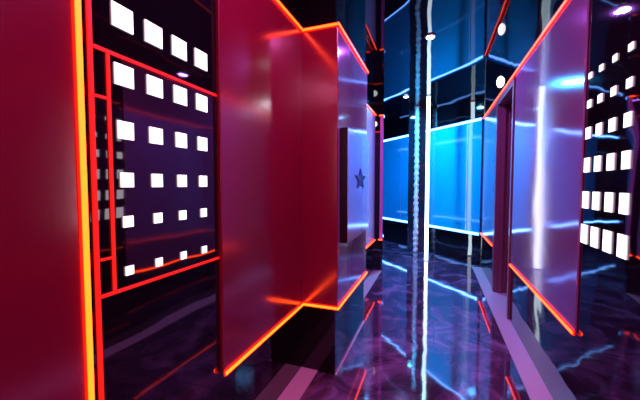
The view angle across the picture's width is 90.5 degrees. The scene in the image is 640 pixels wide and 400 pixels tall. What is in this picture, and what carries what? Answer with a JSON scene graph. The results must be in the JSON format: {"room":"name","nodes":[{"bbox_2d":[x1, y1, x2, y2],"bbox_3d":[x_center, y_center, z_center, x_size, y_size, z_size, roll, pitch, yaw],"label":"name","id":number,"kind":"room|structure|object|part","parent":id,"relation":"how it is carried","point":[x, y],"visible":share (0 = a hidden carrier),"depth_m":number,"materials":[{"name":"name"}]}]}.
{"room":"entertainment venue","nodes":[
{"label":"entertainment venue","id":0,"kind":"room"},
{"bbox_2d":[81,0,373,399],"bbox_3d":[-0.419,-0.181,1.701,0.200,2.800,6.720,1,3,20],"label":"wall","id":1,"kind":"structure","parent":0,"point":[161,337],"depth_m":1.09,"materials":[{"name":"black glass"}]},
{"bbox_2d":[0,0,94,399],"bbox_3d":[-0.932,-0.097,-0.055,0.043,2.798,1.865,1,3,20],"label":"wall panel","id":2,"kind":"object","parent":1,"relation":"attached to","point":[42,343],"depth_m":0.73,"materials":[{"name":"red paint"}]},
{"bbox_3d":[-0.602,-0.137,0.801,0.011,2.798,0.019,1,3,20],"label":"neon strip","id":3,"kind":"part","parent":2,"relation":"part of","materials":[{"name":"plastic"}]},
{"bbox_2d":[85,0,103,399],"bbox_3d":[-0.617,-0.140,0.862,0.006,2.798,0.013,1,3,20],"label":"neon line","id":4,"kind":"object","parent":1,"relation":"attached to","point":[88,10],"visible":1,"depth_m":0.86,"materials":[{"name":"red"}]},
{"bbox_2d":[111,0,132,34],"bbox_3d":[-0.583,-0.537,0.935,0.005,0.068,0.068,1,3,20],"label":"light","id":5,"kind":"object","parent":1,"relation":"attached to","point":[121,17],"visible":1,"depth_m":0.93,"materials":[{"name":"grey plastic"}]},
{"bbox_2d":[113,62,133,88],"bbox_3d":[-0.583,-0.369,0.944,0.005,0.062,0.062,1,3,20],"label":"light","id":6,"kind":"object","parent":1,"relation":"attached to","point":[123,75],"visible":1,"depth_m":0.94,"materials":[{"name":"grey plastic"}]},
{"bbox_2d":[117,120,133,140],"bbox_3d":[-0.583,-0.208,0.951,0.005,0.053,0.053,1,3,20],"label":"light","id":7,"kind":"object","parent":1,"relation":"attached to","point":[125,130],"visible":1,"depth_m":0.95,"materials":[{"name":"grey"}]},
{"bbox_2d":[120,172,133,186],"bbox_3d":[-0.583,-0.060,0.958,0.005,0.044,0.044,1,3,20],"label":"light","id":8,"kind":"object","parent":1,"relation":"attached to","point":[126,179],"visible":1,"depth_m":0.95,"materials":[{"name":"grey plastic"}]},
{"bbox_2d":[122,215,133,227],"bbox_3d":[-0.583,0.066,0.964,0.005,0.034,0.034,1,3,20],"label":"light","id":9,"kind":"object","parent":1,"relation":"attached to","point":[128,221],"visible":1,"depth_m":0.96,"materials":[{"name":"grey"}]},
{"bbox_2d":[125,265,133,275],"bbox_3d":[-0.583,0.215,0.971,0.005,0.028,0.028,1,3,20],"label":"light","id":10,"kind":"object","parent":1,"relation":"attached to","point":[129,270],"visible":1,"depth_m":0.97,"materials":[{"name":"white plastic"}]},
{"bbox_2d":[144,19,162,48],"bbox_3d":[-0.545,-0.542,1.039,0.005,0.068,0.068,1,3,20],"label":"light","id":11,"kind":"object","parent":1,"relation":"attached to","point":[152,33],"visible":1,"depth_m":1.03,"materials":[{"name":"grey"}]},
{"bbox_2d":[146,74,162,98],"bbox_3d":[-0.545,-0.374,1.047,0.005,0.062,0.062,1,3,20],"label":"light","id":12,"kind":"object","parent":1,"relation":"attached to","point":[154,86],"visible":1,"depth_m":1.04,"materials":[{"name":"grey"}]},
{"bbox_2d":[93,44,218,298],"bbox_3d":[-0.526,-0.084,1.113,0.006,0.700,0.510,1,3,20],"label":"neon outline","id":13,"kind":"object","parent":1,"relation":"attached to","point":[108,52],"visible":1,"depth_m":0.92,"materials":[{"name":"red"}]},
{"bbox_3d":[-0.526,-0.429,1.096,0.006,0.009,0.510,1,3,20],"label":"rail","id":14,"kind":"part","parent":13,"relation":"part of","materials":[{"name":"red plastic"}]},
{"bbox_3d":[-0.526,0.261,1.129,0.006,0.009,0.510,1,3,20],"label":"rail","id":15,"kind":"part","parent":13,"relation":"part of","materials":[{"name":"red plastic"}]},
{"bbox_2d":[149,127,162,144],"bbox_3d":[-0.545,-0.213,1.054,0.005,0.053,0.053,1,3,20],"label":"light","id":16,"kind":"object","parent":1,"relation":"attached to","point":[155,134],"visible":1,"depth_m":1.05,"materials":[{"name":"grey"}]},
{"bbox_2d":[151,174,162,186],"bbox_3d":[-0.545,-0.065,1.061,0.005,0.044,0.044,1,3,20],"label":"light","id":17,"kind":"object","parent":1,"relation":"attached to","point":[156,179],"visible":1,"depth_m":1.06,"materials":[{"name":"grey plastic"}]},
{"bbox_2d":[153,213,162,223],"bbox_3d":[-0.545,0.061,1.067,0.005,0.034,0.034,1,3,20],"label":"light","id":18,"kind":"object","parent":1,"relation":"attached to","point":[157,217],"visible":1,"depth_m":1.06,"materials":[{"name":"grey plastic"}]},
{"bbox_2d":[155,257,162,266],"bbox_3d":[-0.545,0.210,1.074,0.005,0.028,0.028,1,3,20],"label":"light","id":19,"kind":"object","parent":1,"relation":"attached to","point":[159,261],"visible":1,"depth_m":1.07,"materials":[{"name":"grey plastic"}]},
{"bbox_2d":[171,35,186,60],"bbox_3d":[-0.507,-0.547,1.143,0.005,0.068,0.068,1,3,20],"label":"light","id":20,"kind":"object","parent":1,"relation":"attached to","point":[179,47],"visible":1,"depth_m":1.14,"materials":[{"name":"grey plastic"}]},
{"bbox_2d":[173,85,186,105],"bbox_3d":[-0.507,-0.379,1.151,0.005,0.062,0.062,1,3,20],"label":"light","id":21,"kind":"object","parent":1,"relation":"attached to","point":[179,93],"visible":1,"depth_m":1.15,"materials":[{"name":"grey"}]},
{"bbox_2d":[175,132,186,147],"bbox_3d":[-0.507,-0.218,1.158,0.005,0.053,0.053,1,3,20],"label":"light","id":22,"kind":"object","parent":1,"relation":"attached to","point":[180,138],"visible":1,"depth_m":1.15,"materials":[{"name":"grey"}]},
{"bbox_2d":[177,175,186,186],"bbox_3d":[-0.507,-0.070,1.165,0.005,0.044,0.044,1,3,20],"label":"light","id":23,"kind":"object","parent":1,"relation":"attached to","point":[181,179],"visible":1,"depth_m":1.16,"materials":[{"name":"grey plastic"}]},
{"bbox_2d":[179,210,186,219],"bbox_3d":[-0.507,0.056,1.171,0.005,0.034,0.034,1,3,20],"label":"light","id":24,"kind":"object","parent":1,"relation":"attached to","point":[182,214],"visible":1,"depth_m":1.17,"materials":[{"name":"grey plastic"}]},
{"bbox_2d":[180,251,186,259],"bbox_3d":[-0.507,0.205,1.178,0.005,0.028,0.028,1,3,20],"label":"light","id":25,"kind":"object","parent":1,"relation":"attached to","point":[183,255],"visible":1,"depth_m":1.18,"materials":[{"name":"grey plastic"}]},
{"bbox_2d":[194,48,206,71],"bbox_3d":[-0.469,-0.552,1.248,0.005,0.068,0.068,1,3,20],"label":"light","id":26,"kind":"object","parent":1,"relation":"attached to","point":[200,58],"visible":1,"depth_m":1.24,"materials":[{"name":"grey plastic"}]},
{"bbox_2d":[196,93,206,112],"bbox_3d":[-0.469,-0.384,1.256,0.005,0.062,0.062,1,3,20],"label":"light","id":27,"kind":"object","parent":1,"relation":"attached to","point":[201,101],"visible":1,"depth_m":1.25,"materials":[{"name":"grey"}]},
{"bbox_2d":[197,136,206,150],"bbox_3d":[-0.469,-0.223,1.264,0.005,0.053,0.053,1,3,20],"label":"light","id":28,"kind":"object","parent":1,"relation":"attached to","point":[201,142],"visible":1,"depth_m":1.26,"materials":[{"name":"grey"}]},
{"bbox_2d":[199,176,206,186],"bbox_3d":[-0.469,-0.075,1.270,0.005,0.044,0.044,1,3,20],"label":"light","id":29,"kind":"object","parent":1,"relation":"attached to","point":[202,179],"visible":1,"depth_m":1.27,"materials":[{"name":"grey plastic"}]},
{"bbox_2d":[200,208,206,216],"bbox_3d":[-0.469,0.051,1.276,0.005,0.034,0.034,1,3,20],"label":"light","id":30,"kind":"object","parent":1,"relation":"attached to","point":[203,212],"visible":1,"depth_m":1.27,"materials":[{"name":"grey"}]},
{"bbox_2d":[201,246,206,253],"bbox_3d":[-0.469,0.201,1.284,0.005,0.028,0.028,1,3,20],"label":"light","id":31,"kind":"object","parent":1,"relation":"attached to","point":[203,248],"visible":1,"depth_m":1.28,"materials":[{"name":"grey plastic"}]},
{"bbox_2d":[215,0,302,372],"bbox_3d":[-0.280,-0.186,1.760,0.020,1.855,0.875,1,3,20],"label":"wall panel","id":32,"kind":"object","parent":1,"relation":"attached to","point":[259,48],"visible":0.87,"depth_m":1.61,"materials":[{"name":"red paint"}]},
{"bbox_2d":[366,107,374,245],"bbox_3d":[0.511,-0.288,3.919,0.020,1.855,1.830,1,3,20],"label":"wall panel","id":33,"kind":"object","parent":1,"relation":"attached to","point":[370,116],"visible":0.21,"depth_m":4.47,"materials":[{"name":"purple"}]},
{"bbox_2d":[300,0,364,374],"bbox_3d":[0.141,-0.222,2.576,0.250,2.800,0.910,1,3,20],"label":"wall","id":34,"kind":"structure","parent":0,"point":[327,335],"depth_m":2.22,"materials":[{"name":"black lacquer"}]},
{"bbox_2d":[302,26,337,305],"bbox_3d":[-0.008,-0.204,2.136,0.268,1.855,0.019,1,3,20],"label":"wall panel","id":35,"kind":"object","parent":34,"relation":"attached to","point":[319,47],"visible":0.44,"depth_m":2.12,"materials":[{"name":"red paint"}]},
{"bbox_2d":[277,270,381,399],"bbox_3d":[-0.205,1.219,1.679,0.262,0.006,6.700,1,3,20],"label":"trim","id":36,"kind":"structure","parent":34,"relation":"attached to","point":[298,385],"depth_m":2.13,"materials":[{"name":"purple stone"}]},
{"bbox_2d":[338,28,366,304],"bbox_3d":[0.269,-0.222,2.530,0.019,1.855,0.909,1,3,20],"label":"wall panel","id":37,"kind":"object","parent":34,"relation":"attached to","point":[352,77],"visible":0.4,"depth_m":2.38,"materials":[{"name":"purple"}]},
{"bbox_2d":[224,271,366,375],"bbox_3d":[0.013,0.722,2.191,0.263,0.024,1.805,1,3,20],"label":"strip","id":38,"kind":"object","parent":37,"relation":"attached to","point":[250,350],"visible":1,"depth_m":1.90,"materials":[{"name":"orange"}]},
{"bbox_2d":[274,0,368,73],"bbox_3d":[0.013,-1.131,2.103,0.263,0.024,1.805,1,3,20],"label":"strip","id":39,"kind":"object","parent":37,"relation":"attached to","point":[330,25],"visible":1,"depth_m":2.07,"materials":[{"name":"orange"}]},
{"bbox_2d":[340,127,368,242],"bbox_3d":[0.284,-0.111,2.460,0.061,0.780,0.700,1,3,20],"label":"sign board","id":40,"kind":"object","parent":37,"relation":"attached to","point":[354,148],"visible":1,"depth_m":2.26,"materials":[{"name":"purple metal"}]},
{"bbox_2d":[372,83,381,270],"bbox_3d":[-0.277,-0.455,7.510,0.200,2.800,6.000,-1,3,-22],"label":"wall","id":41,"kind":"structure","parent":0,"point":[376,262],"depth_m":4.74,"materials":[{"name":"black glass"}]},
{"bbox_2d":[381,84,383,269],"bbox_3d":[0.888,-0.327,4.787,0.130,2.800,0.020,1,3,20],"label":"wall","id":42,"kind":"structure","parent":0,"point":[382,84],"depth_m":4.73,"materials":[{"name":"black glass"}]},
{"bbox_2d":[379,116,383,238],"bbox_3d":[0.881,-0.328,4.768,0.130,1.855,0.020,1,3,20],"label":"wall panel","id":43,"kind":"object","parent":42,"relation":"attached to","point":[381,117],"visible":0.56,"depth_m":4.74,"materials":[{"name":"pink paint"}]},
{"bbox_2d":[300,239,529,399],"bbox_3d":[-0.365,1.093,5.462,7.600,0.100,14.100,1,3,20],"label":"floor","id":44,"kind":"structure","parent":0,"point":[430,330],"depth_m":2.59,"materials":[{"name":"stone"}]},
{"bbox_2d":[407,106,425,251],"bbox_3d":[1.903,-0.395,6.235,0.320,2.800,0.140,1,3,20],"label":"pillar","id":45,"kind":"structure","parent":44,"relation":"on","point":[422,128],"depth_m":6.17,"materials":[{"name":"grey"}]},
{"bbox_2d":[413,106,419,251],"bbox_3d":[1.858,-0.389,6.113,0.118,2.798,0.116,1,3,20],"label":"column","id":46,"kind":"structure","parent":44,"relation":"on","point":[417,112],"depth_m":6.08,"materials":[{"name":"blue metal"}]},
{"bbox_2d":[423,95,430,260],"bbox_3d":[1.832,-0.356,5.410,0.090,2.800,0.090,1,3,20],"label":"tube","id":47,"kind":"object","parent":44,"relation":"on","point":[427,96],"visible":1,"depth_m":5.39,"materials":[{"name":"white"}]},
{"bbox_2d":[383,88,484,266],"bbox_3d":[1.510,-0.469,7.787,0.200,2.800,6.000,-1,3,-22],"label":"wall","id":48,"kind":"structure","parent":0,"point":[463,247],"depth_m":5.63,"materials":[{"name":"black glass"}]},
{"bbox_2d":[383,138,401,219],"bbox_3d":[1.435,-0.488,7.678,0.020,1.810,1.743,-1,3,-22],"label":"wall panel","id":49,"kind":"object","parent":48,"relation":"attached to","point":[392,149],"visible":0.44,"depth_m":7.17,"materials":[{"name":"blue glass"}]},
{"bbox_2d":[400,139,401,218],"bbox_3d":[1.766,-0.450,6.866,0.023,1.740,0.011,-1,3,-22],"label":"trim","id":50,"kind":"structure","parent":48,"relation":"attached to","point":[401,139],"depth_m":6.84,"materials":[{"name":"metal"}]},
{"bbox_2d":[401,124,466,229],"bbox_3d":[2.100,-0.412,6.056,0.020,1.810,1.743,-1,3,-22],"label":"wall panel","id":51,"kind":"object","parent":48,"relation":"attached to","point":[448,146],"visible":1,"depth_m":5.68,"materials":[{"name":"blue glass"}]},
{"bbox_2d":[383,217,478,235],"bbox_3d":[1.652,0.443,7.147,0.013,0.052,4.570,-1,3,-22],"label":"strip","id":52,"kind":"object","parent":51,"relation":"attached to","point":[386,218],"visible":0.64,"depth_m":5.68,"materials":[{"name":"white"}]},
{"bbox_2d":[384,117,481,141],"bbox_3d":[1.652,-1.365,7.062,0.013,0.052,4.570,-1,3,-22],"label":"strip","id":53,"kind":"object","parent":51,"relation":"attached to","point":[480,118],"visible":0.64,"depth_m":5.59,"materials":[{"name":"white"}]},
{"bbox_2d":[465,124,467,229],"bbox_3d":[2.431,-0.373,5.244,0.023,1.740,0.011,-1,3,-22],"label":"trim","id":54,"kind":"structure","parent":48,"relation":"attached to","point":[467,124],"depth_m":5.24,"materials":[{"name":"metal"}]},
{"bbox_2d":[466,119,482,233],"bbox_3d":[2.486,-0.367,5.114,0.020,1.810,0.270,-1,3,-22],"label":"wall panel","id":55,"kind":"object","parent":48,"relation":"attached to","point":[475,129],"visible":0.96,"depth_m":5.10,"materials":[{"name":"teal paint"}]},
{"bbox_2d":[357,0,528,120],"bbox_3d":[-0.365,-1.804,5.325,7.600,0.100,14.100,1,3,20],"label":"ceiling","id":56,"kind":"structure","parent":0,"point":[472,36],"depth_m":3.39,"materials":[{"name":"black"}]},
{"bbox_2d":[425,33,435,39],"bbox_3d":[1.110,-1.643,3.193,0.110,0.020,0.110,1,3,20],"label":"recessed light","id":57,"kind":"object","parent":56,"relation":"in","point":[431,35],"visible":1,"depth_m":3.17,"materials":[{"name":"white plastic"}]},
{"bbox_2d":[481,0,639,399],"bbox_3d":[1.389,-0.168,1.434,0.250,2.800,7.460,1,3,20],"label":"wall","id":58,"kind":"structure","parent":0,"point":[601,361],"depth_m":1.41,"materials":[{"name":"black glass"}]},
{"bbox_2d":[480,101,496,245],"bbox_3d":[2.340,-0.341,4.425,0.023,1.797,1.120,1,3,20],"label":"wall panel","id":59,"kind":"object","parent":58,"relation":"attached to","point":[490,119],"depth_m":4.35,"materials":[{"name":"blue metal"}]},
{"bbox_3d":[2.336,0.544,4.468,0.013,0.024,1.120,1,3,20],"label":"neon strip","id":60,"kind":"part","parent":59,"relation":"part of","materials":[{"name":"red plastic"}]},
{"bbox_2d":[497,76,501,87],"bbox_3d":[2.104,-1.376,3.695,0.074,0.124,0.124,1,3,20],"label":"wall lamp","id":61,"kind":"object","parent":58,"relation":"attached to","point":[499,79],"visible":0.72,"depth_m":3.67,"materials":[{"name":"white"}]},
{"bbox_2d":[491,77,515,318],"bbox_3d":[2.067,-0.014,3.410,0.210,2.294,0.940,1,3,20],"label":"door","id":62,"kind":"structure","parent":58,"relation":"in","point":[505,105],"depth_m":3.74,"materials":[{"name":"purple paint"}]},
{"bbox_2d":[472,267,552,399],"bbox_3d":[1.319,1.228,1.494,0.378,0.006,7.400,1,3,20],"label":"trim","id":63,"kind":"structure","parent":58,"relation":"attached to","point":[534,385],"depth_m":2.58,"materials":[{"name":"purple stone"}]},
{"bbox_2d":[509,0,589,335],"bbox_3d":[1.550,-0.239,2.267,0.023,1.797,1.480,1,3,20],"label":"wall panel","id":64,"kind":"object","parent":58,"relation":"attached to","point":[550,101],"depth_m":1.95,"materials":[{"name":"purple"}]},
{"bbox_2d":[483,0,568,118],"bbox_3d":[1.910,-1.184,3.221,0.013,0.024,3.600,1,3,20],"label":"strip","id":65,"kind":"object","parent":64,"relation":"attached to","point":[565,2],"visible":1,"depth_m":2.34,"materials":[{"name":"red"}]},
{"bbox_3d":[1.545,0.646,2.311,0.013,0.024,1.480,1,3,20],"label":"neon strip","id":66,"kind":"part","parent":64,"relation":"part of","materials":[{"name":"plastic"}]},
{"bbox_2d":[580,224,587,243],"bbox_3d":[1.289,0.165,1.546,0.005,0.092,0.068,1,3,20],"label":"light","id":67,"kind":"object","parent":58,"relation":"attached to","point":[584,228],"visible":1,"depth_m":1.54,"materials":[{"name":"white plastic"}]},
{"bbox_2d":[582,191,588,208],"bbox_3d":[1.289,-0.001,1.538,0.005,0.082,0.064,1,3,20],"label":"light","id":68,"kind":"object","parent":58,"relation":"attached to","point":[585,195],"visible":1,"depth_m":1.53,"materials":[{"name":"white plastic"}]},
{"bbox_2d":[584,157,590,172],"bbox_3d":[1.289,-0.169,1.530,0.005,0.070,0.058,1,3,20],"label":"light","id":69,"kind":"object","parent":58,"relation":"attached to","point":[586,160],"visible":1,"depth_m":1.52,"materials":[{"name":"white"}]},
{"bbox_2d":[585,126,590,139],"bbox_3d":[1.289,-0.321,1.523,0.005,0.055,0.051,1,3,20],"label":"light","id":70,"kind":"object","parent":58,"relation":"attached to","point":[588,130],"visible":1,"depth_m":1.52,"materials":[{"name":"white"}]},
{"bbox_2d":[587,99,591,108],"bbox_3d":[1.289,-0.459,1.517,0.005,0.037,0.040,1,3,20],"label":"light","id":71,"kind":"object","parent":58,"relation":"attached to","point":[589,102],"visible":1,"depth_m":1.51,"materials":[{"name":"white"}]},
{"bbox_2d":[590,226,598,248],"bbox_3d":[1.253,0.170,1.447,0.005,0.092,0.068,1,3,20],"label":"light","id":72,"kind":"object","parent":58,"relation":"attached to","point":[594,238],"visible":1,"depth_m":1.44,"materials":[{"name":"white plastic"}]},
{"bbox_2d":[592,192,599,209],"bbox_3d":[1.253,0.004,1.439,0.005,0.082,0.064,1,3,20],"label":"light","id":73,"kind":"object","parent":58,"relation":"attached to","point":[595,195],"visible":1,"depth_m":1.43,"materials":[{"name":"white plastic"}]},
{"bbox_2d":[594,155,601,171],"bbox_3d":[1.253,-0.164,1.431,0.005,0.070,0.058,1,3,20],"label":"light","id":74,"kind":"object","parent":58,"relation":"attached to","point":[597,159],"visible":1,"depth_m":1.43,"materials":[{"name":"white"}]},
{"bbox_2d":[595,122,602,135],"bbox_3d":[1.253,-0.317,1.424,0.005,0.055,0.051,1,3,20],"label":"light","id":75,"kind":"object","parent":58,"relation":"attached to","point":[599,125],"visible":1,"depth_m":1.42,"materials":[{"name":"white"}]},
{"bbox_2d":[597,93,602,103],"bbox_3d":[1.253,-0.455,1.417,0.005,0.037,0.040,1,3,20],"label":"light","id":76,"kind":"object","parent":58,"relation":"attached to","point":[600,96],"visible":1,"depth_m":1.41,"materials":[{"name":"white"}]},
{"bbox_2d":[599,63,603,71],"bbox_3d":[1.253,-0.588,1.411,0.005,0.028,0.033,1,3,20],"label":"light","id":77,"kind":"object","parent":58,"relation":"attached to","point":[601,67],"visible":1,"depth_m":1.41,"materials":[{"name":"white plastic"}]},
{"bbox_2d":[602,230,611,253],"bbox_3d":[1.213,0.175,1.339,0.005,0.092,0.068,1,3,20],"label":"light","id":78,"kind":"object","parent":58,"relation":"attached to","point":[607,235],"visible":1,"depth_m":1.33,"materials":[{"name":"white"}]},
{"bbox_2d":[604,192,613,212],"bbox_3d":[1.213,0.009,1.331,0.005,0.082,0.064,1,3,20],"label":"light","id":79,"kind":"object","parent":58,"relation":"attached to","point":[609,196],"visible":1,"depth_m":1.32,"materials":[{"name":"white plastic"}]},
{"bbox_2d":[606,153,614,170],"bbox_3d":[1.213,-0.159,1.323,0.005,0.070,0.058,1,3,20],"label":"light","id":80,"kind":"object","parent":58,"relation":"attached to","point":[610,165],"visible":1,"depth_m":1.32,"materials":[{"name":"white"}]},
{"bbox_2d":[608,117,615,132],"bbox_3d":[1.213,-0.311,1.316,0.005,0.055,0.051,1,3,20],"label":"light","id":81,"kind":"object","parent":58,"relation":"attached to","point":[612,122],"visible":1,"depth_m":1.31,"materials":[{"name":"white"}]},
{"bbox_2d":[610,85,616,96],"bbox_3d":[1.213,-0.449,1.309,0.005,0.037,0.040,1,3,20],"label":"light","id":82,"kind":"object","parent":58,"relation":"attached to","point":[613,89],"visible":1,"depth_m":1.31,"materials":[{"name":"white"}]},
{"bbox_2d":[612,53,617,62],"bbox_3d":[1.213,-0.583,1.303,0.005,0.028,0.033,1,3,20],"label":"light","id":83,"kind":"object","parent":58,"relation":"attached to","point":[615,57],"visible":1,"depth_m":1.30,"materials":[{"name":"white"}]},
{"bbox_2d":[616,233,627,259],"bbox_3d":[1.174,0.180,1.231,0.005,0.092,0.068,1,3,20],"label":"light","id":84,"kind":"object","parent":58,"relation":"attached to","point":[622,240],"visible":1,"depth_m":1.23,"materials":[{"name":"white"}]},
{"bbox_2d":[619,193,629,214],"bbox_3d":[1.174,0.014,1.223,0.005,0.082,0.064,1,3,20],"label":"light","id":85,"kind":"object","parent":58,"relation":"attached to","point":[624,198],"visible":1,"depth_m":1.22,"materials":[{"name":"white plastic"}]},
{"bbox_2d":[621,150,631,168],"bbox_3d":[1.174,-0.154,1.215,0.005,0.070,0.058,1,3,20],"label":"light","id":86,"kind":"object","parent":58,"relation":"attached to","point":[626,155],"visible":1,"depth_m":1.21,"materials":[{"name":"white"}]},
{"bbox_2d":[623,111,632,127],"bbox_3d":[1.174,-0.306,1.208,0.005,0.055,0.051,1,3,20],"label":"light","id":87,"kind":"object","parent":58,"relation":"attached to","point":[628,117],"visible":1,"depth_m":1.20,"materials":[{"name":"white"}]},
{"bbox_2d":[626,76,633,88],"bbox_3d":[1.174,-0.444,1.201,0.005,0.037,0.040,1,3,20],"label":"light","id":88,"kind":"object","parent":58,"relation":"attached to","point":[629,82],"visible":1,"depth_m":1.20,"materials":[{"name":"white"}]},
{"bbox_2d":[628,41,634,51],"bbox_3d":[1.174,-0.578,1.195,0.005,0.028,0.033,1,3,20],"label":"light","id":89,"kind":"object","parent":58,"relation":"attached to","point":[631,45],"visible":1,"depth_m":1.19,"materials":[{"name":"white plastic"}]}
]}

